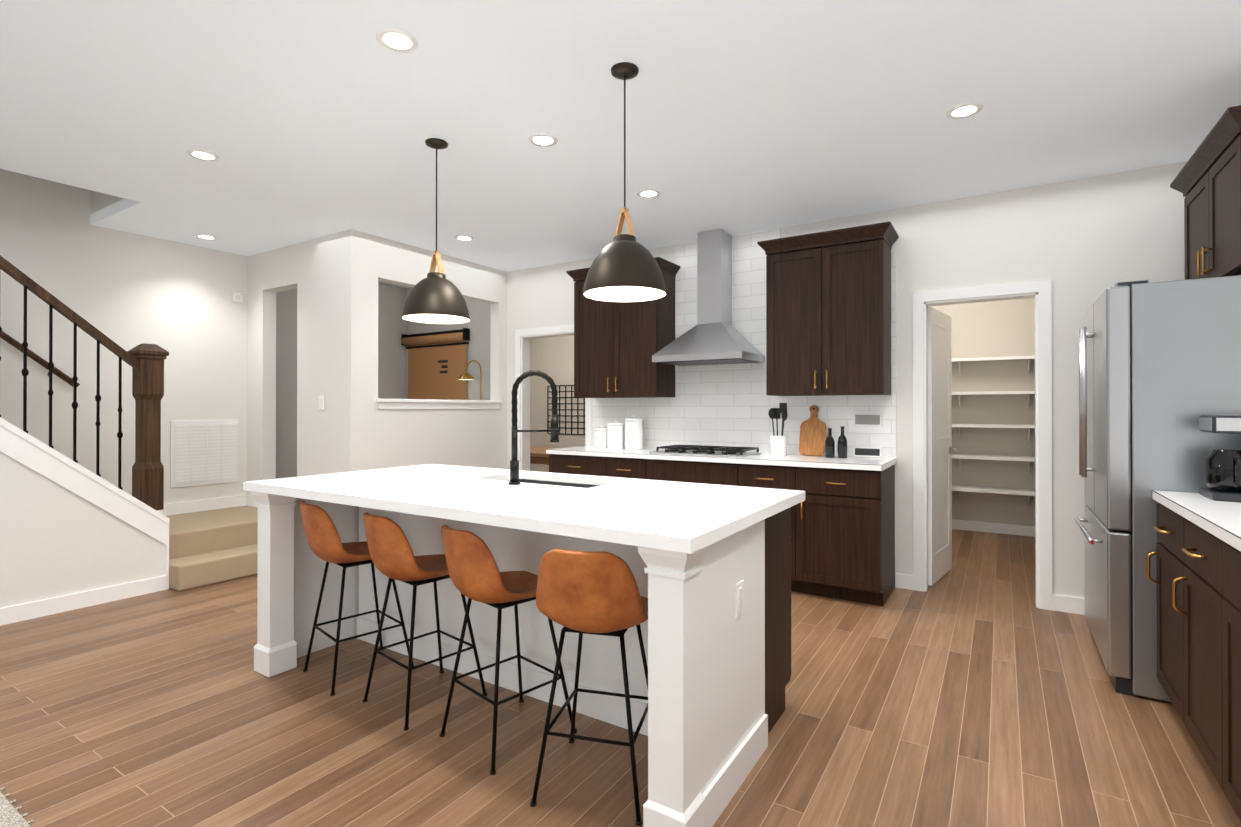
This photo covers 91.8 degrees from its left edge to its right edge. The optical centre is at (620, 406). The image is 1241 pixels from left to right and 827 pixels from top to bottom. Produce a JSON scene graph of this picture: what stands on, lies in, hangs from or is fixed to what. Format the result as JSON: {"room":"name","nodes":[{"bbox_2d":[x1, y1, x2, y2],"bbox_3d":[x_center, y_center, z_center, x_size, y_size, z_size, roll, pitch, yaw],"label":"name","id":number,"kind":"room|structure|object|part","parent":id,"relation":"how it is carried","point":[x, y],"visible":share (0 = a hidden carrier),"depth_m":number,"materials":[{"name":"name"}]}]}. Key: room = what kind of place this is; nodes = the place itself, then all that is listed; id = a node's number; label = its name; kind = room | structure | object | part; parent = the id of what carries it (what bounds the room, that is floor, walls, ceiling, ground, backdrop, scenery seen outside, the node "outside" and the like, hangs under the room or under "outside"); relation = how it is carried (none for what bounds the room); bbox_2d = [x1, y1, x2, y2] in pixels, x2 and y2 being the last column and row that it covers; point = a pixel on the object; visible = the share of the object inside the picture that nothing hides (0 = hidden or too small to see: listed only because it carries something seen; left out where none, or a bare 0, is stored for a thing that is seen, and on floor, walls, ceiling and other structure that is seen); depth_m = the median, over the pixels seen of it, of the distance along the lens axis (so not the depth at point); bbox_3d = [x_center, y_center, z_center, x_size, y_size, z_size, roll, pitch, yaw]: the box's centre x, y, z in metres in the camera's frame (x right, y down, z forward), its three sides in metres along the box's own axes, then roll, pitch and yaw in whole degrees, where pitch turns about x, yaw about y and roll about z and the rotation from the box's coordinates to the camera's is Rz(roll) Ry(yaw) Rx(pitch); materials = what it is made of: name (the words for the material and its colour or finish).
{"room":"kitchen","nodes":[
{"label":"kitchen","id":0,"kind":"room"},
{"bbox_2d":[0,169,124,223],"bbox_3d":[-5.142,-2.709,2.251,1.190,2.560,5.460,0,0,32],"label":"wall","id":1,"kind":"structure","parent":0,"point":[27,193],"depth_m":4.49,"materials":[{"name":"white paint"}]},
{"bbox_2d":[0,452,165,607],"bbox_3d":[-4.738,-0.070,1.990,0.120,2.720,5.470,0,0,32],"label":"wall","id":2,"kind":"structure","parent":0,"point":[57,540],"depth_m":3.78,"materials":[{"name":"white paint"}]},
{"bbox_2d":[0,575,166,625],"bbox_3d":[-4.681,1.240,1.949,0.014,0.100,5.470,0,0,32],"label":"baseboard","id":3,"kind":"structure","parent":2,"relation":"attached to","point":[79,600],"depth_m":3.85,"materials":[{"name":"white"}]},
{"bbox_2d":[0,417,169,589],"bbox_3d":[-3.977,-0.086,3.192,0.160,2.763,2.656,0,0,32],"label":"trim","id":4,"kind":"structure","parent":2,"relation":"attached to","point":[33,453],"depth_m":3.87,"materials":[{"name":"white"}]},
{"bbox_2d":[0,255,168,509],"bbox_3d":[-3.680,-0.376,3.663,0.184,2.211,1.527,0,0,32],"label":"stair railing","id":5,"kind":"object","parent":4,"relation":"on","point":[145,361],"visible":0.92,"depth_m":4.14,"materials":[{"name":"brown wood"}]},
{"bbox_2d":[0,207,246,515],"bbox_3d":[-4.835,-0.063,3.726,0.120,2.720,8.300,0,0,32],"label":"wall","id":6,"kind":"structure","parent":0,"point":[127,291],"depth_m":4.85,"materials":[{"name":"white paint"}]},
{"bbox_2d":[0,331,79,386],"bbox_3d":[-4.550,-0.771,3.993,0.083,1.268,1.479,0,0,32],"label":"handrail","id":7,"kind":"object","parent":6,"relation":"attached to","point":[10,340],"depth_m":4.39,"materials":[{"name":"brown wood"}]},
{"bbox_2d":[170,419,237,487],"bbox_3d":[-3.704,0.414,5.375,0.021,0.580,0.540,0,0,32],"label":"air vent","id":8,"kind":"object","parent":6,"relation":"in","point":[203,452],"visible":1,"depth_m":5.35,"materials":[{"name":"white metal"}]},
{"bbox_2d":[156,495,251,515],"bbox_3d":[-3.842,0.883,5.165,0.014,0.100,1.200,0,0,32],"label":"baseboard","id":9,"kind":"structure","parent":6,"relation":"attached to","point":[240,500],"depth_m":5.37,"materials":[{"name":"white wood"}]},
{"bbox_2d":[232,292,242,302],"bbox_3d":[-3.563,-1.010,5.594,0.032,0.090,0.090,0,0,32],"label":"detector","id":10,"kind":"object","parent":6,"relation":"attached to","point":[237,297],"visible":0.98,"depth_m":5.58,"materials":[{"name":"white plastic"}]},
{"bbox_2d":[247,229,363,506],"bbox_3d":[-2.811,-0.057,5.297,1.620,2.720,0.120,0,0,32],"label":"wall","id":11,"kind":"structure","parent":0,"point":[324,275],"depth_m":5.08,"materials":[{"name":"white paint"}]},
{"bbox_2d":[319,396,324,409],"bbox_3d":[-2.496,-0.028,5.019,0.080,0.120,0.010,0,0,32],"label":"switch plate","id":12,"kind":"object","parent":11,"relation":"attached to","point":[321,402],"visible":1,"depth_m":5.01,"materials":[{"name":"white plastic"}]},
{"bbox_2d":[276,283,490,478],"bbox_3d":[-2.380,-0.238,6.091,1.498,2.348,1.678,0,0,32],"label":"wall","id":13,"kind":"structure","parent":0,"point":[393,325],"depth_m":6.54,"materials":[{"name":"grey paint"}]},
{"bbox_2d":[401,328,469,399],"bbox_3d":[-2.123,-0.370,6.852,1.040,0.960,0.099,0,0,32],"label":"roller","id":14,"kind":"object","parent":13,"relation":"attached to","point":[437,363],"visible":0.92,"depth_m":6.86,"materials":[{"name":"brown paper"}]},
{"bbox_2d":[364,233,506,469],"bbox_3d":[-1.696,-0.055,5.657,0.120,2.720,1.680,0,0,32],"label":"wall","id":15,"kind":"structure","parent":0,"point":[456,437],"depth_m":5.48,"materials":[{"name":"white paint"}]},
{"bbox_2d":[376,399,501,408],"bbox_3d":[-1.682,-0.018,5.654,0.155,0.085,1.470,0,0,32],"label":"window sill","id":16,"kind":"structure","parent":15,"relation":"attached to","point":[382,403],"depth_m":5.52,"materials":[{"name":"white wood"}]},
{"bbox_2d":[530,335,584,471],"bbox_3d":[0.438,-0.041,9.159,6.280,2.720,0.120,0,0,32],"label":"wall","id":17,"kind":"structure","parent":0,"point":[552,358],"depth_m":10.10,"materials":[{"name":"beige"}]},
{"bbox_2d":[547,385,584,434],"bbox_3d":[-0.800,0.062,9.859,1.016,0.816,0.012,0,0,32],"label":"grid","id":18,"kind":"object","parent":17,"relation":"attached to","point":[571,409],"visible":0.56,"depth_m":9.89,"materials":[{"name":"black metal"}]},
{"bbox_2d":[0,529,1240,826],"bbox_3d":[-1.492,1.321,3.570,8.990,0.050,11.620,0,0,32],"label":"floor","id":19,"kind":"structure","parent":0,"point":[974,687],"depth_m":2.38,"materials":[{"name":"brown wood"}]},
{"bbox_2d":[0,787,33,826],"bbox_3d":[-2.979,1.278,0.650,3.600,0.012,3.295,0,0,32],"label":"rug","id":20,"kind":"object","parent":19,"relation":"on","point":[10,816],"visible":1,"depth_m":1.88,"materials":[{"name":"beige fabric"}]},
{"bbox_2d":[166,506,257,590],"bbox_3d":[-3.924,0.213,3.955,1.168,2.170,3.333,0,0,32],"label":"stairs","id":21,"kind":"structure","parent":19,"relation":"on","point":[210,547],"depth_m":4.57,"materials":[{"name":"carpet"}]},
{"bbox_2d":[300,501,413,695],"bbox_3d":[-1.304,0.873,2.930,0.368,0.845,0.460,0,0,44],"label":"stool","id":22,"kind":"object","parent":19,"relation":"on","point":[326,544],"visible":0.88,"depth_m":2.77,"materials":[{"name":"brown leather"}]},
{"bbox_3d":[-1.311,0.601,2.934,0.403,0.303,0.459,0,0,32],"label":"seat","id":23,"kind":"part","parent":22,"relation":"part of","materials":[{"name":"leather"}]},
{"bbox_2d":[363,512,487,730],"bbox_3d":[-0.883,0.872,2.640,0.367,0.845,0.460,0,0,41],"label":"stool","id":24,"kind":"object","parent":19,"relation":"on","point":[391,553],"visible":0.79,"depth_m":2.49,"materials":[{"name":"brown leather"}]},
{"bbox_3d":[-0.892,0.599,2.642,0.394,0.303,0.455,0,0,32],"label":"seat","id":25,"kind":"part","parent":24,"relation":"part of","materials":[{"name":"leather"}]},
{"bbox_2d":[439,525,576,774],"bbox_3d":[-0.463,0.871,2.350,0.368,0.845,0.460,0,0,44],"label":"stool","id":26,"kind":"object","parent":19,"relation":"on","point":[475,574],"visible":0.92,"depth_m":2.20,"materials":[{"name":"brown leather"}]},
{"bbox_3d":[-0.470,0.598,2.354,0.403,0.303,0.459,0,0,32],"label":"seat","id":27,"kind":"part","parent":26,"relation":"part of","materials":[{"name":"leather"}]},
{"bbox_2d":[251,476,804,826],"bbox_3d":[-0.502,0.851,2.790,2.354,0.884,1.153,0,0,32],"label":"kitchen island","id":28,"kind":"object","parent":19,"relation":"on","point":[709,565],"depth_m":2.46,"materials":[{"name":"white wood"}]},
{"bbox_2d":[243,464,530,503],"bbox_3d":[-1.181,0.391,3.187,0.830,0.040,1.140,0,0,32],"label":"island countertop","id":29,"kind":"structure","parent":28,"relation":"on","point":[332,488],"depth_m":2.98,"materials":[{"name":"white stone"}]},
{"bbox_2d":[347,476,574,523],"bbox_3d":[-0.641,0.388,2.591,0.720,0.040,0.710,0,0,32],"label":"island countertop","id":30,"kind":"structure","parent":28,"relation":"on","point":[448,499],"depth_m":2.47,"materials":[{"name":"white stone"}]},
{"bbox_2d":[508,370,559,484],"bbox_3d":[-0.428,0.099,2.872,0.227,0.538,0.196,0,0,32],"label":"faucet","id":31,"kind":"object","parent":30,"relation":"on","point":[554,430],"visible":1,"depth_m":2.83,"materials":[{"name":"black metal"}]},
{"bbox_2d":[467,480,804,555],"bbox_3d":[0.138,0.387,2.353,0.850,0.040,1.140,0,0,32],"label":"island countertop","id":32,"kind":"structure","parent":28,"relation":"on","point":[685,518],"depth_m":2.09,"materials":[{"name":"white stone"}]},
{"bbox_2d":[530,447,555,464],"bbox_3d":[-0.909,0.935,7.569,1.600,0.755,0.900,0,0,32],"label":"dining table","id":33,"kind":"object","parent":19,"relation":"on","point":[538,455],"depth_m":7.17,"materials":[{"name":"brown wood"}]},
{"bbox_2d":[530,548,647,825],"bbox_3d":[-0.073,0.870,2.057,0.368,0.845,0.460,0,0,14],"label":"stool","id":34,"kind":"object","parent":19,"relation":"on","point":[589,592],"visible":1,"depth_m":1.88,"materials":[{"name":"brown leather"}]},
{"bbox_3d":[-0.067,0.597,2.056,0.419,0.303,0.464,0,0,32],"label":"seat","id":35,"kind":"part","parent":34,"relation":"part of","materials":[{"name":"leather"}]},
{"bbox_2d":[549,450,641,476],"bbox_3d":[-0.193,0.861,5.338,0.657,0.884,0.599,0,0,32],"label":"base cabinet","id":36,"kind":"object","parent":19,"relation":"on","point":[582,462],"depth_m":5.07,"materials":[{"name":"brown wood"}]},
{"bbox_2d":[594,425,606,447],"bbox_3d":[-0.168,0.276,5.470,0.137,0.204,0.137,0,0,32],"label":"canister","id":37,"kind":"object","parent":36,"relation":"on","point":[601,437],"visible":0.88,"depth_m":5.41,"materials":[{"name":"white ceramic"}]},
{"bbox_2d":[610,450,661,479],"bbox_3d":[0.197,0.860,5.091,0.494,0.884,0.599,0,0,32],"label":"base cabinet","id":38,"kind":"object","parent":19,"relation":"on","point":[637,466],"depth_m":4.80,"materials":[{"name":"brown wood"}]},
{"bbox_2d":[607,420,623,448],"bbox_3d":[-0.044,0.251,5.368,0.156,0.254,0.156,0,0,32],"label":"canister","id":39,"kind":"object","parent":38,"relation":"on","point":[615,434],"visible":1,"depth_m":5.30,"materials":[{"name":"white ceramic"}]},
{"bbox_2d":[624,416,643,449],"bbox_3d":[0.119,0.231,5.288,0.171,0.294,0.171,0,0,32],"label":"canister","id":40,"kind":"object","parent":38,"relation":"on","point":[633,432],"visible":1,"depth_m":5.22,"materials":[{"name":"white ceramic"}]},
{"bbox_2d":[654,454,765,486],"bbox_3d":[0.679,0.859,4.786,0.875,0.884,0.599,0,0,32],"label":"base cabinet","id":41,"kind":"object","parent":19,"relation":"on","point":[718,470],"depth_m":4.47,"materials":[{"name":"brown wood"}]},
{"bbox_2d":[649,445,761,456],"bbox_3d":[0.675,0.352,4.782,0.760,0.047,0.480,0,0,32],"label":"cooktop","id":42,"kind":"object","parent":41,"relation":"in","point":[720,451],"visible":1,"depth_m":4.69,"materials":[{"name":"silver metal"}]},
{"bbox_2d":[746,458,821,593],"bbox_3d":[1.177,0.858,4.471,0.534,0.884,0.599,0,0,32],"label":"base cabinet","id":43,"kind":"object","parent":19,"relation":"on","point":[775,473],"depth_m":4.12,"materials":[{"name":"brown wood"}]},
{"bbox_2d":[768,403,787,455],"bbox_3d":[1.195,0.175,4.560,0.154,0.400,0.120,0,0,32],"label":"utensil crock","id":44,"kind":"object","parent":43,"relation":"on","point":[778,445],"visible":1,"depth_m":4.53,"materials":[{"name":"white ceramic"}]},
{"bbox_2d":[806,458,895,605],"bbox_3d":[1.559,0.857,4.230,0.597,0.884,0.599,0,0,32],"label":"base cabinet","id":45,"kind":"object","parent":19,"relation":"on","point":[842,539],"depth_m":3.96,"materials":[{"name":"brown wood"}]},
{"bbox_2d":[799,405,825,455],"bbox_3d":[1.461,0.182,4.567,0.190,0.384,0.098,0,0,32],"label":"cutting board","id":46,"kind":"object","parent":45,"relation":"on","point":[812,439],"visible":0.92,"depth_m":4.55,"materials":[{"name":"brown wood"}]},
{"bbox_2d":[825,428,834,457],"bbox_3d":[1.524,0.268,4.376,0.066,0.212,0.066,0,0,32],"label":"bottle","id":47,"kind":"object","parent":45,"relation":"on","point":[829,447],"visible":1,"depth_m":4.36,"materials":[{"name":"black glass"}]},
{"bbox_2d":[838,426,846,457],"bbox_3d":[1.601,0.260,4.339,0.066,0.227,0.066,0,0,32],"label":"bottle","id":48,"kind":"object","parent":45,"relation":"on","point":[842,445],"visible":1,"depth_m":4.31,"materials":[{"name":"black glass"}]},
{"bbox_2d":[853,446,881,457],"bbox_3d":[1.806,0.336,4.400,0.200,0.076,0.023,0,0,32],"label":"sign","id":49,"kind":"object","parent":45,"relation":"on","point":[876,452],"visible":0.96,"depth_m":4.39,"materials":[{"name":"white plastic"}]},
{"bbox_2d":[1074,275,1240,701],"bbox_3d":[2.752,0.368,2.906,0.846,1.852,0.910,0,0,32],"label":"fridge","id":50,"kind":"object","parent":19,"relation":"on","point":[1159,368],"visible":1,"depth_m":2.66,"materials":[{"name":"grey metal"}]},
{"bbox_2d":[1151,494,1240,707],"bbox_3d":[2.463,0.848,2.235,0.628,0.885,0.517,0,0,32],"label":"base cabinet","id":51,"kind":"object","parent":19,"relation":"on","point":[1166,507],"depth_m":2.45,"materials":[{"name":"brown wood"}]},
{"bbox_2d":[1199,415,1240,501],"bbox_3d":[2.435,0.201,2.340,0.232,0.330,0.227,0,0,32],"label":"coffee maker","id":52,"kind":"object","parent":51,"relation":"on","point":[1223,474],"visible":1,"depth_m":2.33,"materials":[{"name":"grey"}]},
{"bbox_2d":[1175,510,1240,762],"bbox_3d":[2.233,0.847,1.870,0.628,0.885,0.576,0,0,32],"label":"base cabinet","id":53,"kind":"object","parent":19,"relation":"on","point":[1197,552],"depth_m":2.13,"materials":[{"name":"brown wood"}]},
{"bbox_2d":[1207,530,1240,821],"bbox_3d":[1.896,0.845,1.338,0.628,0.885,0.916,0,0,32],"label":"base cabinet","id":54,"kind":"object","parent":19,"relation":"on","point":[1223,546],"depth_m":1.82,"materials":[{"name":"brown wood"}]},
{"bbox_2d":[0,0,1240,287],"bbox_3d":[-1.492,-1.463,3.581,8.990,0.080,11.620,0,0,32],"label":"ceiling","id":55,"kind":"structure","parent":0,"point":[304,120],"depth_m":2.89,"materials":[{"name":"white paint"}]},
{"bbox_2d":[187,149,219,160],"bbox_3d":[-2.363,-1.421,3.410,0.155,0.005,0.155,0,0,23],"label":"recessed light","id":56,"kind":"object","parent":55,"relation":"in","point":[198,154],"depth_m":3.41,"materials":[{"name":"white"}]},
{"bbox_2d":[195,234,216,239],"bbox_3d":[-3.467,-1.414,5.032,0.155,0.005,0.155,0,0,26],"label":"recessed light","id":57,"kind":"object","parent":55,"relation":"in","point":[202,236],"depth_m":5.04,"materials":[{"name":"white"}]},
{"bbox_2d":[376,28,417,52],"bbox_3d":[-0.870,-1.425,2.347,0.155,0.005,0.155,0,0,26],"label":"recessed light","id":58,"kind":"object","parent":55,"relation":"in","point":[397,40],"depth_m":2.34,"materials":[{"name":"white plastic"}]},
{"bbox_2d":[402,138,469,323],"bbox_3d":[-0.995,-0.946,3.252,0.354,0.954,0.354,0,0,32],"label":"pendant light","id":59,"kind":"object","parent":55,"relation":"hanging from","point":[435,297],"visible":1,"depth_m":3.17,"materials":[{"name":"brown metal"}]},
{"bbox_2d":[455,235,473,240],"bbox_3d":[-1.315,-1.414,5.067,0.155,0.005,0.155,0,0,26],"label":"recessed light","id":60,"kind":"object","parent":55,"relation":"in","point":[461,237],"depth_m":5.07,"materials":[{"name":"white"}]},
{"bbox_2d":[528,133,557,146],"bbox_3d":[-0.414,-1.421,3.218,0.155,0.005,0.155,0,0,26],"label":"recessed light","id":61,"kind":"object","parent":55,"relation":"in","point":[542,140],"depth_m":3.21,"materials":[{"name":"white"}]},
{"bbox_2d":[583,62,666,301],"bbox_3d":[0.018,-0.949,2.553,0.354,0.954,0.354,0,0,32],"label":"pendant light","id":62,"kind":"object","parent":55,"relation":"hanging from","point":[624,268],"visible":1,"depth_m":2.47,"materials":[{"name":"bronze"},{"name":"wood"},{"name":"white plastic"}]},
{"bbox_2d":[637,189,659,197],"bbox_3d":[0.188,-1.418,4.020,0.155,0.005,0.155,0,0,26],"label":"recessed light","id":63,"kind":"object","parent":55,"relation":"in","point":[649,193],"depth_m":4.01,"materials":[{"name":"white"}]},
{"bbox_2d":[946,103,982,118],"bbox_3d":[1.658,-1.423,2.901,0.155,0.005,0.155,0,0,-7],"label":"recessed light","id":64,"kind":"object","parent":55,"relation":"in","point":[965,110],"depth_m":2.89,"materials":[{"name":"white plastic"}]},
{"bbox_2d":[507,161,1187,597],"bbox_3d":[-0.129,-0.055,5.730,8.990,2.720,0.120,0,0,32],"label":"wall","id":65,"kind":"structure","parent":0,"point":[1083,245],"depth_m":3.87,"materials":[{"name":"white paint"}]},
{"bbox_2d":[515,324,591,470],"bbox_3d":[-0.644,0.256,6.055,0.970,2.100,0.156,0,0,32],"label":"door frame","id":66,"kind":"structure","parent":65,"relation":"attached to","point":[522,336],"depth_m":6.22,"materials":[{"name":"white wood"}]},
{"bbox_2d":[566,257,679,397],"bbox_3d":[0.017,-0.646,5.326,0.950,1.140,0.388,0,0,32],"label":"upper cabinet","id":67,"kind":"object","parent":65,"relation":"attached to","point":[617,345],"visible":0.75,"depth_m":5.18,"materials":[{"name":"brown wood"}]},
{"bbox_2d":[652,229,763,365],"bbox_3d":[0.704,-0.882,4.833,0.760,1.067,0.488,0,0,32],"label":"range hood","id":68,"kind":"object","parent":65,"relation":"attached to","point":[713,336],"visible":1,"depth_m":4.82,"materials":[{"name":"silver metal"}]},
{"bbox_2d":[592,227,896,457],"bbox_3d":[0.830,-0.520,5.048,2.722,1.794,0.010,0,0,32],"label":"backsplash","id":69,"kind":"structure","parent":65,"relation":"attached to","point":[732,405],"depth_m":4.94,"materials":[{"name":"white tile"}]},
{"bbox_2d":[757,221,898,395],"bbox_3d":[1.504,-0.650,4.385,0.910,1.140,0.388,0,0,32],"label":"upper cabinet","id":70,"kind":"object","parent":65,"relation":"attached to","point":[828,313],"visible":1,"depth_m":4.24,"materials":[{"name":"brown wood"}]},
{"bbox_2d":[853,413,881,426],"bbox_3d":[1.811,0.100,4.409,0.200,0.100,0.015,0,0,32],"label":"wall outlet","id":71,"kind":"object","parent":65,"relation":"attached to","point":[868,419],"visible":1,"depth_m":4.40,"materials":[{"name":"white plastic"}]},
{"bbox_2d":[928,307,956,585],"bbox_3d":[2.434,0.289,4.550,0.173,1.998,0.625,0,0,32],"label":"pantry door","id":72,"kind":"structure","parent":65,"relation":"in","point":[940,449],"depth_m":4.50,"materials":[{"name":"white wood"}]},
{"bbox_2d":[913,280,1051,609],"bbox_3d":[2.444,0.249,4.101,0.800,2.100,0.156,0,0,32],"label":"door frame","id":73,"kind":"structure","parent":65,"relation":"attached to","point":[1040,292],"depth_m":3.94,"materials":[{"name":"white wood"}]},
{"bbox_2d":[1032,526,1034,536],"bbox_3d":[3.489,1.252,4.975,0.014,0.100,2.480,0,0,32],"label":"baseboard","id":74,"kind":"structure","parent":65,"relation":"attached to","point":[1033,527],"depth_m":6.02,"materials":[{"name":"white wood"}]},
{"bbox_2d":[1052,594,1084,614],"bbox_3d":[3.140,1.247,3.578,0.930,0.100,0.014,0,0,32],"label":"baseboard","id":75,"kind":"structure","parent":65,"relation":"attached to","point":[1061,603],"depth_m":3.78,"materials":[{"name":"white"}]},
{"bbox_2d":[928,298,1034,525],"bbox_3d":[3.531,-0.052,6.492,1.560,2.720,0.120,0,0,32],"label":"wall","id":76,"kind":"structure","parent":0,"point":[1003,328],"depth_m":6.21,"materials":[{"name":"beige paint"}]},
{"bbox_2d":[952,519,1031,535],"bbox_3d":[3.486,1.258,6.435,1.500,0.100,0.014,0,0,32],"label":"baseboard","id":77,"kind":"structure","parent":76,"relation":"attached to","point":[1011,529],"depth_m":6.20,"materials":[{"name":"white"}]},
{"bbox_3d":[-2.415,1.120,6.030,1.500,0.372,1.810,0,0,32],"label":"floor","id":78,"kind":"structure","parent":0,"visible":0},
{"bbox_3d":[-2.087,0.563,6.569,1.380,0.749,0.527,0,0,32],"label":"desk","id":79,"kind":"object","parent":78,"relation":"on","visible":0},
{"bbox_2d":[458,360,481,399],"bbox_3d":[-1.572,-0.152,6.407,0.383,0.678,0.173,0,0,32],"label":"desk lamp","id":80,"kind":"object","parent":79,"relation":"on","point":[465,376],"visible":0.81,"depth_m":6.39,"materials":[{"name":"gold metal"}]},
{"bbox_3d":[1.368,-0.079,-0.199,0.120,2.720,8.300,0,0,32],"label":"wall","id":81,"kind":"structure","parent":0,"visible":0},
{"bbox_2d":[1170,105,1240,279],"bbox_3d":[2.942,-0.904,2.791,0.407,0.645,1.010,0,0,32],"label":"upper cabinet","id":82,"kind":"object","parent":81,"relation":"attached to","point":[1206,182],"visible":0.83,"depth_m":2.78,"materials":[{"name":"brown wood"}]}
]}

